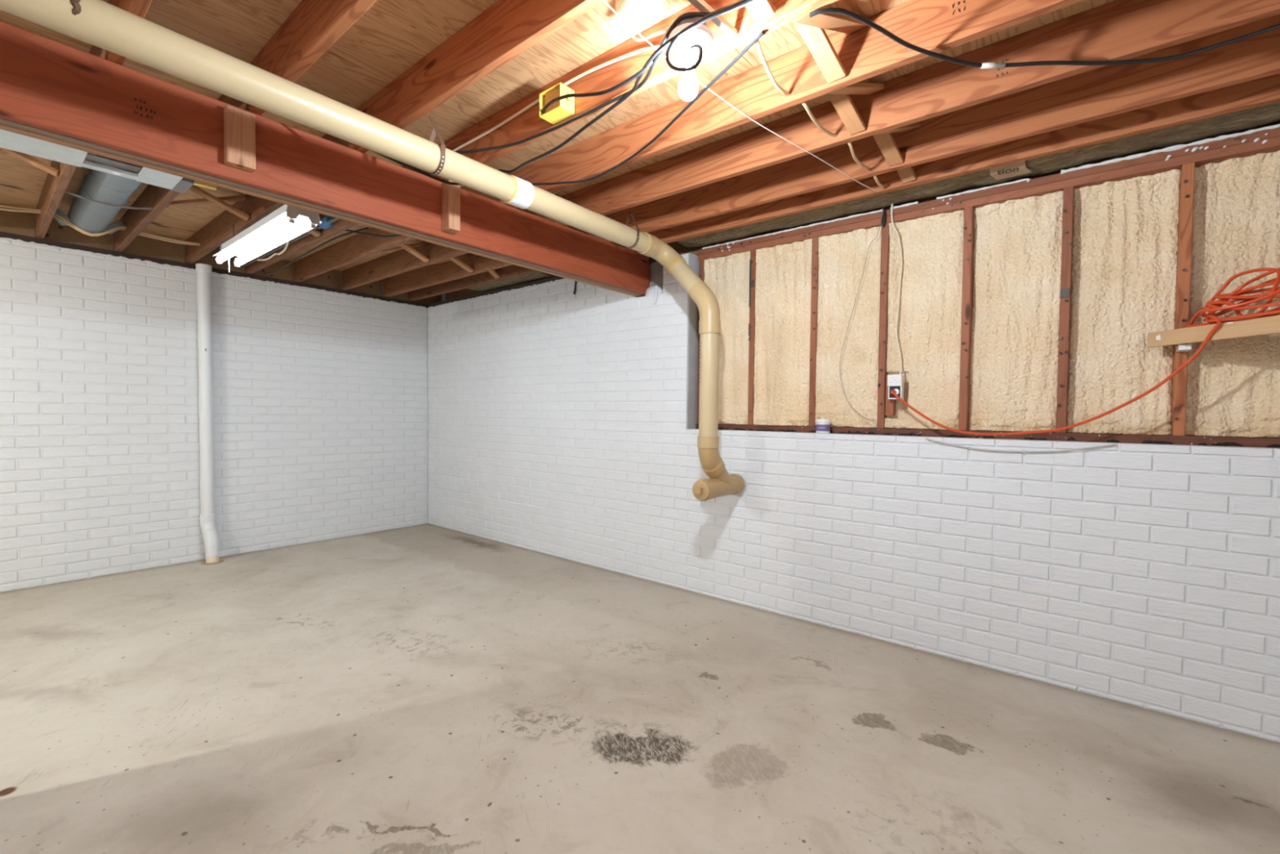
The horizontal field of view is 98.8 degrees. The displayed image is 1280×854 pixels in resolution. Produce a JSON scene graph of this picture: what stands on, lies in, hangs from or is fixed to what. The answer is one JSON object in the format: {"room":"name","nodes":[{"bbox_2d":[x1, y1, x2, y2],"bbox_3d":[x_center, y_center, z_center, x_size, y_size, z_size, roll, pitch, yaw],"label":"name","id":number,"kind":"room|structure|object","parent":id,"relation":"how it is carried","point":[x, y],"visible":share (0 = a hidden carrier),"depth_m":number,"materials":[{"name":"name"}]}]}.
{"room":"unfinished basement","nodes":[
{"label":"unfinished basement","id":0,"kind":"room"},
{"bbox_2d":[0,237,427,592],"bbox_3d":[-4.499,-0.077,3.518,0.255,2.368,6.606,2,2,39],"label":"wall","id":1,"kind":"structure","parent":0,"point":[320,397],"depth_m":4.35,"materials":[{"name":"white brick"}]},
{"bbox_2d":[0,231,428,307],"bbox_3d":[-4.421,-1.271,3.557,0.205,0.044,6.800,2,2,39],"label":"trim","id":2,"kind":"structure","parent":1,"relation":"on","point":[2,234],"depth_m":4.35,"materials":[{"name":"wood"}]},
{"bbox_2d":[0,206,441,304],"bbox_3d":[-3.445,-1.405,4.662,0.020,0.182,3.850,2,2,39],"label":"rim joist","id":3,"kind":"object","parent":1,"relation":"attached to","point":[11,222],"depth_m":4.27,"materials":[{"name":"wood"}]},
{"bbox_2d":[0,0,1115,283],"bbox_3d":[-1.300,-1.399,0.942,8.398,0.050,7.010,2,2,39],"label":"ceiling","id":4,"kind":"structure","parent":0,"point":[391,37],"depth_m":2.09,"materials":[{"name":"brown wood"}]},
{"bbox_2d":[53,154,142,234],"bbox_3d":[-3.155,-1.361,3.224,1.719,0.197,0.392,2,2,39],"label":"duct","id":5,"kind":"object","parent":4,"relation":"attached to","point":[92,217],"visible":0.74,"depth_m":3.12,"materials":[{"name":"metal"}]},
{"bbox_2d":[0,128,194,193],"bbox_3d":[-3.418,-1.200,1.096,0.665,0.028,4.060,2,2,39],"label":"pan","id":6,"kind":"object","parent":5,"relation":"attached to","point":[10,140],"visible":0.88,"depth_m":2.54,"materials":[{"name":"white metal"}]},
{"bbox_2d":[193,181,216,190],"bbox_3d":[-2.237,-1.241,2.823,0.092,0.014,0.030,-1,2,-41],"label":"scrap","id":7,"kind":"object","parent":6,"relation":"attached to","point":[198,184],"visible":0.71,"depth_m":2.82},
{"bbox_2d":[0,523,1279,853],"bbox_3d":[-1.517,1.265,1.099,8.100,0.120,7.200,2,2,39],"label":"floor","id":8,"kind":"structure","parent":0,"point":[427,688],"depth_m":2.16,"materials":[{"name":"concrete"}]},
{"bbox_2d":[195,263,223,564],"bbox_3d":[-3.459,-0.102,4.414,0.206,2.391,0.150,2,2,39],"label":"downpipe","id":9,"kind":"object","parent":8,"relation":"on","point":[207,516],"visible":1,"depth_m":4.40,"materials":[{"name":"white paint"}]},
{"bbox_2d":[427,252,1279,742],"bbox_3d":[0.601,-0.045,3.754,7.850,2.396,0.291,2,2,39],"label":"wall","id":10,"kind":"structure","parent":0,"point":[562,423],"depth_m":3.08,"materials":[{"name":"white brick"}]},
{"bbox_2d":[0,0,746,501],"bbox_3d":[-1.578,-0.337,1.152,0.520,1.630,6.555,2,2,39],"label":"drain pipe","id":11,"kind":"object","parent":10,"relation":"attached to","point":[100,24],"visible":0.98,"depth_m":1.98,"materials":[{"name":"beige plastic"}]},
{"bbox_2d":[428,115,445,175],"bbox_3d":[-0.844,-1.144,2.247,0.057,0.214,0.123,-1,2,-38],"label":"strap hanger","id":12,"kind":"object","parent":11,"relation":"attached to","point":[435,130],"visible":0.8,"depth_m":2.22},
{"bbox_2d":[368,0,753,185],"bbox_3d":[-0.243,-1.119,1.774,2.107,0.135,0.735,2,2,39],"label":"cable","id":13,"kind":"object","parent":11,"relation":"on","point":[734,6],"visible":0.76,"depth_m":1.95,"materials":[{"name":"plastic"}]},
{"bbox_2d":[453,0,754,153],"bbox_3d":[-0.150,-1.161,1.883,2.103,0.077,0.227,2,2,39],"label":"cable","id":14,"kind":"object","parent":11,"relation":"on","point":[642,83],"visible":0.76,"depth_m":2.07,"materials":[{"name":"plastic"}]},
{"bbox_2d":[624,211,639,248],"bbox_3d":[-0.061,-1.169,3.273,0.057,0.203,0.123,-1,2,-38],"label":"strap hanger","id":15,"kind":"object","parent":11,"relation":"attached to","point":[628,216],"visible":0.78,"depth_m":3.24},
{"bbox_2d":[428,257,657,306],"bbox_3d":[-1.005,-1.276,5.039,3.204,0.044,0.180,2,2,39],"label":"trim","id":16,"kind":"structure","parent":10,"relation":"attached to","point":[651,260],"depth_m":5.14,"materials":[{"name":"wood"}]},
{"bbox_2d":[468,271,556,292],"bbox_3d":[-1.193,-1.398,5.062,1.050,0.168,0.358,2,2,39],"label":"joist","id":17,"kind":"object","parent":16,"relation":"on","point":[536,276],"visible":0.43,"depth_m":5.01,"materials":[{"name":"wood"}]},
{"bbox_2d":[573,280,576,294],"bbox_3d":[-0.531,-1.156,4.498,0.040,0.139,0.019,2,2,39],"label":"stub","id":18,"kind":"object","parent":10,"relation":"attached to","point":[575,288],"visible":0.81,"depth_m":4.49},
{"bbox_2d":[815,418,831,433],"bbox_3d":[1.089,-0.005,3.265,0.089,0.085,0.089,2,2,39],"label":"tub","id":19,"kind":"object","parent":10,"relation":"on","point":[822,425],"visible":1,"depth_m":3.23,"materials":[{"name":"white plastic"}]},
{"bbox_2d":[445,122,1279,300],"bbox_3d":[0.720,-1.339,3.777,7.440,0.184,0.035,2,2,39],"label":"trim","id":20,"kind":"structure","parent":10,"relation":"on","point":[679,248],"depth_m":3.76,"materials":[{"name":"wood"}]},
{"bbox_2d":[695,423,1279,448],"bbox_3d":[1.547,0.031,3.011,2.911,0.040,0.103,2,2,39],"label":"plate","id":21,"kind":"object","parent":10,"relation":"on","point":[1081,437],"visible":0.91,"depth_m":2.62,"materials":[{"name":"wood"}]},
{"bbox_2d":[697,259,704,423],"bbox_3d":[0.449,-0.599,3.898,0.039,1.149,0.101,2,2,39],"label":"stud","id":22,"kind":"object","parent":21,"relation":"on","point":[701,271],"visible":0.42,"depth_m":3.88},
{"bbox_2d":[703,250,750,424],"bbox_3d":[0.613,-0.595,3.783,0.361,1.148,0.094,2,2,39],"label":"foam","id":23,"kind":"object","parent":21,"relation":"on","point":[727,277],"visible":0.74,"depth_m":3.74,"materials":[{"name":"beige"}]},
{"bbox_2d":[747,248,755,424],"bbox_3d":[0.758,-0.589,3.646,0.039,1.149,0.102,2,2,39],"label":"stud","id":24,"kind":"object","parent":21,"relation":"on","point":[753,252],"visible":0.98,"depth_m":3.61,"materials":[{"name":"wood"}]},
{"bbox_2d":[753,238,812,426],"bbox_3d":[0.929,-0.584,3.524,0.379,1.148,0.094,2,2,39],"label":"foam","id":25,"kind":"object","parent":21,"relation":"on","point":[783,287],"visible":0.93,"depth_m":3.51,"materials":[{"name":"beige"}]},
{"bbox_2d":[808,236,818,426],"bbox_3d":[1.083,-0.579,3.380,0.041,1.149,0.102,2,2,39],"label":"stud","id":26,"kind":"object","parent":21,"relation":"on","point":[815,258],"visible":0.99,"depth_m":3.35,"materials":[{"name":"wood"}]},
{"bbox_2d":[814,226,881,427],"bbox_3d":[1.247,-0.574,3.265,0.363,1.148,0.094,2,2,39],"label":"foam","id":27,"kind":"object","parent":21,"relation":"on","point":[842,256],"visible":0.94,"depth_m":3.25,"materials":[{"name":"beige"}]},
{"bbox_2d":[876,222,889,427],"bbox_3d":[1.393,-0.569,3.126,0.038,1.149,0.101,2,2,39],"label":"stud","id":28,"kind":"object","parent":21,"relation":"on","point":[885,236],"visible":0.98,"depth_m":3.10,"materials":[{"name":"wood"}]},
{"bbox_2d":[884,374,895,415],"bbox_3d":[1.417,-0.179,3.101,0.045,0.227,0.046,2,2,39],"label":"block","id":29,"kind":"object","parent":28,"relation":"attached to","point":[890,406],"visible":0.54,"depth_m":3.09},
{"bbox_2d":[887,374,903,399],"bbox_3d":[1.414,-0.220,3.037,0.072,0.133,0.053,2,2,39],"label":"outlet box","id":30,"kind":"object","parent":29,"relation":"attached to","point":[895,382],"visible":0.83,"depth_m":3.02,"materials":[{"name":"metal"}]},
{"bbox_2d":[884,209,964,429],"bbox_3d":[1.560,-0.564,3.009,0.368,1.148,0.093,2,2,39],"label":"foam","id":31,"kind":"object","parent":21,"relation":"on","point":[930,316],"visible":0.91,"depth_m":2.99,"materials":[{"name":"beige"}]},
{"bbox_2d":[958,206,973,430],"bbox_3d":[1.708,-0.558,2.868,0.039,1.149,0.102,2,2,39],"label":"stud","id":32,"kind":"object","parent":21,"relation":"on","point":[968,229],"visible":0.98,"depth_m":2.84,"materials":[{"name":"wood"}]},
{"bbox_2d":[968,190,1063,431],"bbox_3d":[1.877,-0.553,2.755,0.368,1.148,0.086,2,2,39],"label":"foam","id":33,"kind":"object","parent":21,"relation":"on","point":[1018,242],"visible":0.98,"depth_m":2.75,"materials":[{"name":"beige"}]},
{"bbox_2d":[1056,186,1074,432],"bbox_3d":[2.022,-0.548,2.611,0.039,1.149,0.102,2,2,39],"label":"stud","id":34,"kind":"object","parent":21,"relation":"on","point":[1068,192],"visible":1,"depth_m":2.58,"materials":[{"name":"wood"}]},
{"bbox_2d":[1066,168,1181,435],"bbox_3d":[2.193,-0.543,2.504,0.361,1.148,0.074,2,2,39],"label":"foam","id":35,"kind":"object","parent":21,"relation":"on","point":[1125,233],"visible":0.98,"depth_m":2.50,"materials":[{"name":"beige"}]},
{"bbox_2d":[1171,162,1195,435],"bbox_3d":[2.331,-0.538,2.359,0.040,1.149,0.102,2,2,39],"label":"stud","id":36,"kind":"object","parent":21,"relation":"on","point":[1187,176],"visible":0.79,"depth_m":2.33,"materials":[{"name":"brown wood"}]},
{"bbox_2d":[1146,315,1279,351],"bbox_3d":[2.447,-0.353,1.991,0.375,0.086,0.850,0,2,-8],"label":"shelf","id":37,"kind":"object","parent":36,"relation":"attached to","point":[1270,325],"visible":1,"depth_m":2.14,"materials":[{"name":"brown wood"}]},
{"bbox_2d":[890,266,1279,435],"bbox_3d":[2.010,-0.285,2.433,0.397,0.674,1.702,-1,2,-37],"label":"extension cord","id":38,"kind":"object","parent":37,"relation":"on","point":[1211,306],"visible":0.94,"depth_m":2.14,"materials":[{"name":"plastic"}]},
{"bbox_2d":[1155,334,1160,340],"bbox_3d":[2.212,-0.382,2.342,0.001,0.024,0.020,0,2,-8],"label":"light","id":39,"kind":"object","parent":37,"relation":"attached to","point":[1157,336],"depth_m":2.34,"materials":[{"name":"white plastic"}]},
{"bbox_2d":[1185,150,1279,437],"bbox_3d":[2.513,-0.533,2.252,0.375,1.148,0.059,2,2,39],"label":"foam","id":40,"kind":"object","parent":21,"relation":"on","point":[1233,384],"visible":0.78,"depth_m":2.29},
{"bbox_2d":[697,124,1279,261],"bbox_3d":[1.560,-1.183,2.978,2.911,0.090,0.107,2,2,39],"label":"plate","id":41,"kind":"object","parent":10,"relation":"attached to","point":[1220,148],"visible":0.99,"depth_m":2.62,"materials":[{"name":"brown wood"}]},
{"bbox_2d":[840,205,884,420],"bbox_3d":[1.288,-0.641,3.145,0.061,1.209,0.276,0,2,-34],"label":"loose wire","id":42,"kind":"object","parent":41,"relation":"hanging from","point":[883,206],"visible":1,"depth_m":3.18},
{"bbox_2d":[881,208,886,226],"bbox_3d":[1.368,-1.170,3.075,0.026,0.100,0.022,0,2,-28],"label":"wire bundle","id":43,"kind":"object","parent":41,"relation":"attached to","point":[884,215],"visible":1,"depth_m":3.07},
{"bbox_2d":[890,204,902,374],"bbox_3d":[1.429,-0.764,3.052,0.071,0.971,0.054,2,2,39],"label":"cable","id":44,"kind":"object","parent":41,"relation":"hanging from","point":[891,210],"visible":0.97,"depth_m":3.06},
{"bbox_2d":[925,437,1115,452],"bbox_3d":[1.781,0.092,2.628,0.752,0.058,0.010,2,2,39],"label":"wire","id":45,"kind":"object","parent":10,"relation":"attached to","point":[926,437],"visible":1,"depth_m":2.59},
{"bbox_2d":[794,229,1256,437],"bbox_3d":[1.614,-0.584,3.067,2.920,1.264,0.055,2,2,39],"label":"trim","id":46,"kind":"structure","parent":10,"relation":"attached to","point":[1073,229],"depth_m":2.54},
{"bbox_3d":[-3.105,0.159,0.329,0.100,2.100,3.430,2,2,39],"label":"wall partition","id":47,"kind":"structure","parent":0,"visible":0},
{"bbox_2d":[0,21,650,297],"bbox_3d":[-2.069,-1.069,1.539,0.118,0.285,6.630,2,2,39],"label":"girder","id":48,"kind":"object","parent":47,"relation":"on","point":[51,91],"visible":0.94,"depth_m":2.17,"materials":[{"name":"metal"}]},
{"bbox_2d":[35,44,106,238],"bbox_3d":[-2.950,-1.350,2.809,3.055,0.183,0.038,2,2,39],"label":"joist","id":49,"kind":"object","parent":48,"relation":"on","point":[54,188],"visible":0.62,"depth_m":3.07,"materials":[{"name":"wood"}]},
{"bbox_2d":[0,149,9,154],"bbox_3d":[-3.111,-1.346,2.670,0.064,0.162,0.376,2,2,42],"label":"strut","id":50,"kind":"object","parent":49,"relation":"attached to","point":[2,152],"visible":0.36,"depth_m":2.68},
{"bbox_2d":[0,147,58,177],"bbox_3d":[-3.053,-1.344,2.623,0.064,0.162,0.376,2,2,42],"label":"strut","id":51,"kind":"object","parent":49,"relation":"attached to","point":[22,156],"visible":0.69,"depth_m":2.69,"materials":[{"name":"wood"}]},
{"bbox_2d":[0,204,200,245],"bbox_3d":[-3.642,-1.323,3.637,0.085,0.115,1.194,2,2,39],"label":"cable","id":52,"kind":"object","parent":49,"relation":"attached to","point":[22,209],"visible":0.77,"depth_m":3.63,"materials":[{"name":"plastic"}]},
{"bbox_2d":[106,0,151,65],"bbox_3d":[-0.083,-1.256,0.467,4.490,0.183,0.038,2,2,39],"label":"joist","id":53,"kind":"object","parent":48,"relation":"on","point":[138,7],"visible":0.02,"depth_m":1.61,"materials":[{"name":"brown wood"}]},
{"bbox_2d":[114,93,248,252],"bbox_3d":[-2.700,-1.356,3.114,3.055,0.183,0.038,2,2,39],"label":"joist","id":54,"kind":"object","parent":48,"relation":"on","point":[136,220],"visible":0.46,"depth_m":3.37,"materials":[{"name":"wood"}]},
{"bbox_2d":[65,190,153,209],"bbox_3d":[-2.983,-1.265,3.092,0.359,0.038,0.014,-1,2,-44],"label":"pipe","id":55,"kind":"object","parent":54,"relation":"attached to","point":[66,191],"visible":0.98,"depth_m":3.08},
{"bbox_2d":[223,104,255,172],"bbox_3d":[-1.519,-1.092,2.084,0.042,0.207,0.092,2,2,39],"label":"block","id":56,"kind":"object","parent":48,"relation":"attached to","point":[239,125],"visible":1,"depth_m":2.07,"materials":[{"name":"wood"}]},
{"bbox_2d":[185,133,347,263],"bbox_3d":[-2.438,-1.362,3.434,3.055,0.183,0.038,2,2,39],"label":"joist","id":57,"kind":"object","parent":48,"relation":"on","point":[220,229],"visible":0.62,"depth_m":3.67,"materials":[{"name":"wood"}]},
{"bbox_2d":[167,195,245,207],"bbox_3d":[-2.598,-1.358,3.297,0.064,0.162,0.372,2,2,42],"label":"strut","id":58,"kind":"object","parent":57,"relation":"attached to","point":[240,197],"visible":0.77,"depth_m":3.26,"materials":[{"name":"wood"}]},
{"bbox_2d":[188,184,249,220],"bbox_3d":[-2.540,-1.356,3.250,0.064,0.162,0.372,2,2,42],"label":"strut","id":59,"kind":"object","parent":57,"relation":"attached to","point":[193,188],"visible":0.65,"depth_m":3.27,"materials":[{"name":"wood"}]},
{"bbox_2d":[213,204,321,271],"bbox_3d":[-2.155,-1.108,3.121,1.256,0.300,0.170,2,2,39],"label":"fluorescent fixture","id":60,"kind":"object","parent":57,"relation":"hanging from","point":[287,222],"visible":0.94,"depth_m":3.01,"materials":[{"name":"white metal"}]},
{"bbox_2d":[225,255,236,262],"bbox_3d":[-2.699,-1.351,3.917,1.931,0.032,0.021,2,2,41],"label":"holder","id":61,"kind":"object","parent":60,"relation":"attached to","point":[233,256],"visible":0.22,"depth_m":4.45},
{"bbox_2d":[288,217,294,223],"bbox_3d":[-1.716,-1.031,2.700,0.016,0.052,0.024,2,2,39],"label":"socket","id":62,"kind":"object","parent":60,"relation":"attached to","point":[291,220],"depth_m":2.69,"materials":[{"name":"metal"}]},
{"bbox_2d":[309,220,315,228],"bbox_3d":[-1.655,-1.033,2.775,0.016,0.052,0.024,2,2,39],"label":"socket","id":63,"kind":"object","parent":60,"relation":"attached to","point":[312,223],"depth_m":2.77,"materials":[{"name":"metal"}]},
{"bbox_2d":[248,0,377,115],"bbox_3d":[0.170,-1.262,0.777,4.490,0.183,0.038,2,2,39],"label":"joist","id":64,"kind":"object","parent":48,"relation":"on","point":[313,26],"visible":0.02,"depth_m":1.79,"materials":[{"name":"brown wood"}]},
{"bbox_2d":[245,163,431,274],"bbox_3d":[-2.182,-1.368,3.747,3.055,0.183,0.038,2,2,39],"label":"joist","id":65,"kind":"object","parent":48,"relation":"on","point":[340,225],"visible":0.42,"depth_m":3.90,"materials":[{"name":"wood"}]},
{"bbox_2d":[257,240,288,260],"bbox_3d":[-2.609,-1.283,3.945,0.839,0.069,0.062,2,2,43],"label":"cable","id":66,"kind":"object","parent":65,"relation":"hanging from","point":[287,242],"visible":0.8,"depth_m":4.00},
{"bbox_2d":[243,217,339,266],"bbox_3d":[-2.429,-1.336,3.892,2.380,0.023,0.019,2,2,39],"label":"gas pipe","id":67,"kind":"object","parent":65,"relation":"attached to","point":[335,219],"visible":0.66,"depth_m":4.03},
{"bbox_2d":[306,228,321,237],"bbox_3d":[-2.281,-1.362,3.567,0.064,0.162,0.362,2,2,42],"label":"strut","id":68,"kind":"object","parent":65,"relation":"attached to","point":[312,231],"visible":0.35,"depth_m":3.67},
{"bbox_2d":[262,226,368,274],"bbox_3d":[-2.530,-1.311,4.126,1.649,0.108,0.111,2,2,35],"label":"cable","id":69,"kind":"object","parent":65,"relation":"hanging from","point":[366,228],"visible":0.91,"depth_m":3.94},
{"bbox_2d":[319,216,333,229],"bbox_3d":[-2.049,-1.340,3.598,0.120,0.068,0.068,2,2,39],"label":"box","id":70,"kind":"object","parent":65,"relation":"attached to","point":[323,224],"visible":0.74,"depth_m":3.57,"materials":[{"name":"plastic"}]},
{"bbox_2d":[344,229,402,237],"bbox_3d":[-1.776,-1.297,3.670,0.442,0.037,0.049,0,2,-8],"label":"cable","id":71,"kind":"object","parent":65,"relation":"hanging from","point":[348,230],"visible":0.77,"depth_m":3.67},
{"bbox_2d":[293,172,506,282],"bbox_3d":[-1.947,-1.373,4.034,3.055,0.183,0.038,2,2,39],"label":"joist","id":72,"kind":"object","parent":48,"relation":"on","point":[358,246],"visible":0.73,"depth_m":4.28,"materials":[{"name":"wood"}]},
{"bbox_2d":[342,193,559,289],"bbox_3d":[-1.688,-1.379,4.351,3.055,0.183,0.038,2,2,39],"label":"joist","id":73,"kind":"object","parent":48,"relation":"on","point":[400,261],"visible":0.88,"depth_m":4.63,"materials":[{"name":"wood"}]},
{"bbox_2d":[376,241,424,253],"bbox_3d":[-1.846,-1.375,4.216,0.064,0.162,0.367,2,2,42],"label":"strut","id":74,"kind":"object","parent":73,"relation":"attached to","point":[419,244],"visible":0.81,"depth_m":4.20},
{"bbox_2d":[398,243,429,262],"bbox_3d":[-1.788,-1.373,4.169,0.064,0.162,0.367,2,2,42],"label":"strut","id":75,"kind":"object","parent":73,"relation":"attached to","point":[404,246],"visible":0.65,"depth_m":4.21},
{"bbox_2d":[441,180,460,233],"bbox_3d":[-0.949,-1.103,2.758,0.070,0.235,0.064,2,2,39],"label":"block","id":76,"kind":"object","parent":48,"relation":"attached to","point":[451,194],"visible":0.85,"depth_m":2.73,"materials":[{"name":"wood"}]},
{"bbox_2d":[347,0,603,153],"bbox_3d":[0.423,-1.268,1.086,4.490,0.183,0.038,2,2,39],"label":"joist","id":77,"kind":"object","parent":48,"relation":"on","point":[506,29],"visible":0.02,"depth_m":1.89,"materials":[{"name":"brown wood"}]},
{"bbox_2d":[382,226,604,297],"bbox_3d":[-1.434,-1.385,4.661,3.055,0.183,0.038,2,2,39],"label":"joist","id":78,"kind":"object","parent":48,"relation":"on","point":[446,271],"visible":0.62,"depth_m":4.96,"materials":[{"name":"wood"}]},
{"bbox_2d":[429,253,469,265],"bbox_3d":[-1.590,-1.381,4.530,0.064,0.162,0.359,2,2,43],"label":"strut","id":79,"kind":"object","parent":78,"relation":"attached to","point":[465,255],"visible":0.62,"depth_m":4.58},
{"bbox_2d":[449,257,474,272],"bbox_3d":[-1.532,-1.379,4.482,0.064,0.162,0.359,2,2,43],"label":"strut","id":80,"kind":"object","parent":78,"relation":"attached to","point":[455,260],"visible":0.54,"depth_m":4.54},
{"bbox_2d":[407,242,628,301],"bbox_3d":[-1.268,-1.389,4.864,3.055,0.183,0.038,2,2,39],"label":"joist","id":81,"kind":"object","parent":48,"relation":"on","point":[511,271],"visible":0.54,"depth_m":5.11,"materials":[{"name":"wood"}]},
{"bbox_2d":[488,269,500,278],"bbox_3d":[-1.322,-1.384,4.739,0.064,0.160,0.224,2,2,45],"label":"strut","id":82,"kind":"object","parent":81,"relation":"attached to","point":[493,273],"visible":0.35,"depth_m":4.78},
{"bbox_2d":[431,0,838,181],"bbox_3d":[0.680,-1.274,1.400,4.490,0.183,0.038,2,2,39],"label":"joist","id":83,"kind":"object","parent":48,"relation":"on","point":[529,123],"visible":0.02,"depth_m":2.01,"materials":[{"name":"brown wood"}]},
{"bbox_2d":[539,82,574,124],"bbox_3d":[-0.324,-1.263,2.146,0.122,0.090,0.075,2,2,39],"label":"junction box","id":84,"kind":"object","parent":83,"relation":"attached to","point":[558,111],"visible":0.85,"depth_m":2.13,"materials":[{"name":"plastic"}]},
{"bbox_2d":[540,0,759,113],"bbox_3d":[0.101,-1.171,1.658,1.433,0.120,0.074,2,2,44],"label":"cable","id":85,"kind":"object","parent":84,"relation":"attached to","point":[695,14],"visible":0.85,"depth_m":1.76,"materials":[{"name":"plastic"}]},
{"bbox_2d":[531,31,764,185],"bbox_3d":[-0.087,-1.209,2.326,0.261,0.043,1.620,-1,2,-43],"label":"cable","id":86,"kind":"object","parent":83,"relation":"attached to","point":[761,33],"visible":0.9,"depth_m":2.10,"materials":[{"name":"plastic"}]},
{"bbox_2d":[687,0,737,38],"bbox_3d":[0.156,-1.222,1.569,0.364,0.046,0.020,-1,2,-42],"label":"bar","id":87,"kind":"object","parent":83,"relation":"attached to","point":[703,6],"visible":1,"depth_m":1.63,"materials":[{"name":"wood"}]},
{"bbox_2d":[668,17,713,101],"bbox_3d":[0.152,-1.093,1.646,0.136,0.213,0.136,2,2,39],"label":"holder","id":88,"kind":"object","parent":87,"relation":"attached to","point":[702,35],"visible":0.77,"depth_m":1.62,"materials":[{"name":"ceramic"}]},
{"bbox_2d":[452,44,659,151],"bbox_3d":[-0.386,-1.280,2.223,1.498,0.158,0.100,2,2,43],"label":"cable","id":89,"kind":"object","parent":88,"relation":"attached to","point":[649,48],"visible":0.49,"depth_m":2.13,"materials":[{"name":"plastic"}]},
{"bbox_2d":[626,0,674,41],"bbox_3d":[0.088,-1.260,1.606,0.076,0.144,0.446,-1,2,-38],"label":"cable","id":90,"kind":"object","parent":88,"relation":"attached to","point":[633,37],"visible":0.91,"depth_m":1.74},
{"bbox_2d":[665,23,702,71],"bbox_3d":[0.133,-1.072,1.571,0.118,0.121,0.060,2,2,39],"label":"cord","id":91,"kind":"object","parent":88,"relation":"hanging from","point":[699,46],"visible":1,"depth_m":1.56,"materials":[{"name":"plastic"}]},
{"bbox_2d":[745,0,776,24],"bbox_3d":[0.246,-1.279,1.493,0.364,0.162,0.064,-1,2,-44],"label":"strut","id":92,"kind":"object","parent":83,"relation":"attached to","point":[760,11],"visible":1,"depth_m":1.60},
{"bbox_2d":[808,7,1279,68],"bbox_3d":[1.692,-1.158,1.399,2.365,0.019,0.626,1,2,22],"label":"cable","id":93,"kind":"object","parent":83,"relation":"attached to","point":[828,10],"visible":1,"depth_m":1.72,"materials":[{"name":"plastic"}]},
{"bbox_2d":[506,0,1083,207],"bbox_3d":[0.946,-1.280,1.724,4.490,0.183,0.039,2,2,39],"label":"joist","id":94,"kind":"object","parent":48,"relation":"on","point":[937,26],"visible":0.88,"depth_m":2.02,"materials":[{"name":"brown wood"}]},
{"bbox_2d":[793,22,846,83],"bbox_3d":[0.554,-1.283,1.774,0.379,0.162,0.064,-1,2,-45],"label":"strut","id":95,"kind":"object","parent":94,"relation":"attached to","point":[816,39],"visible":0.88,"depth_m":1.82,"materials":[{"name":"wood"}]},
{"bbox_2d":[755,39,884,188],"bbox_3d":[0.801,-1.219,2.283,0.083,0.048,1.500,2,2,39],"label":"cable","id":96,"kind":"object","parent":94,"relation":"attached to","point":[775,84],"visible":0.82,"depth_m":2.08,"materials":[{"name":"plastic"}]},
{"bbox_2d":[792,7,866,34],"bbox_3d":[0.606,-1.282,1.731,0.379,0.162,0.064,-1,2,-45],"label":"strut","id":97,"kind":"object","parent":94,"relation":"attached to","point":[840,23],"visible":0.61,"depth_m":1.72,"materials":[{"name":"wood"}]},
{"bbox_2d":[560,0,1279,226],"bbox_3d":[1.205,-1.286,2.042,4.490,0.183,0.039,2,2,39],"label":"joist","id":98,"kind":"object","parent":48,"relation":"on","point":[1117,29],"visible":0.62,"depth_m":2.04,"materials":[{"name":"brown wood"}]},
{"bbox_2d":[826,93,866,134],"bbox_3d":[0.770,-1.291,2.133,0.369,0.162,0.064,-1,2,-44],"label":"strut","id":99,"kind":"object","parent":98,"relation":"attached to","point":[843,104],"visible":0.5,"depth_m":2.19,"materials":[{"name":"wood"}]},
{"bbox_2d":[826,82,884,94],"bbox_3d":[0.823,-1.289,2.090,0.369,0.162,0.064,-1,2,-44],"label":"strut","id":100,"kind":"object","parent":98,"relation":"attached to","point":[858,88],"visible":0.81,"depth_m":2.09,"materials":[{"name":"wood"}]},
{"bbox_2d":[604,13,1279,242],"bbox_3d":[1.462,-1.292,2.355,4.490,0.183,0.038,2,2,39],"label":"joist","id":101,"kind":"object","parent":48,"relation":"on","point":[1107,91],"visible":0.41,"depth_m":2.28,"materials":[{"name":"brown wood"}]},
{"bbox_2d":[602,0,879,191],"bbox_3d":[0.497,-1.193,2.129,0.088,0.015,2.018,2,2,44],"label":"string","id":102,"kind":"object","parent":101,"relation":"attached to","point":[626,22],"visible":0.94,"depth_m":2.03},
{"bbox_2d":[872,133,903,166],"bbox_3d":[1.063,-1.296,2.420,0.364,0.162,0.064,-1,2,-44],"label":"strut","id":103,"kind":"object","parent":101,"relation":"attached to","point":[886,143],"visible":0.46,"depth_m":2.48,"materials":[{"name":"wood"}]},
{"bbox_2d":[876,121,920,134],"bbox_3d":[1.115,-1.294,2.377,0.364,0.162,0.064,-1,2,-44],"label":"strut","id":104,"kind":"object","parent":101,"relation":"attached to","point":[913,126],"visible":0.62,"depth_m":2.40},
{"bbox_2d":[629,73,1279,250],"bbox_3d":[1.617,-1.296,2.545,4.490,0.183,0.038,2,2,39],"label":"joist","id":105,"kind":"object","parent":48,"relation":"on","point":[1266,90],"visible":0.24,"depth_m":2.45,"materials":[{"name":"brown wood"}]},
{"bbox_2d":[897,166,916,183],"bbox_3d":[1.269,-1.301,2.672,0.210,0.159,0.064,-1,2,-39],"label":"strut","id":106,"kind":"object","parent":105,"relation":"attached to","point":[906,175],"visible":0.35,"depth_m":2.71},
{"bbox_2d":[676,101,1279,248],"bbox_3d":[1.468,-1.304,2.907,2.980,0.182,0.326,2,2,39],"label":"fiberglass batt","id":107,"kind":"object","parent":105,"relation":"attached to","point":[1257,117],"visible":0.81,"depth_m":2.59,"materials":[{"name":"wood"}]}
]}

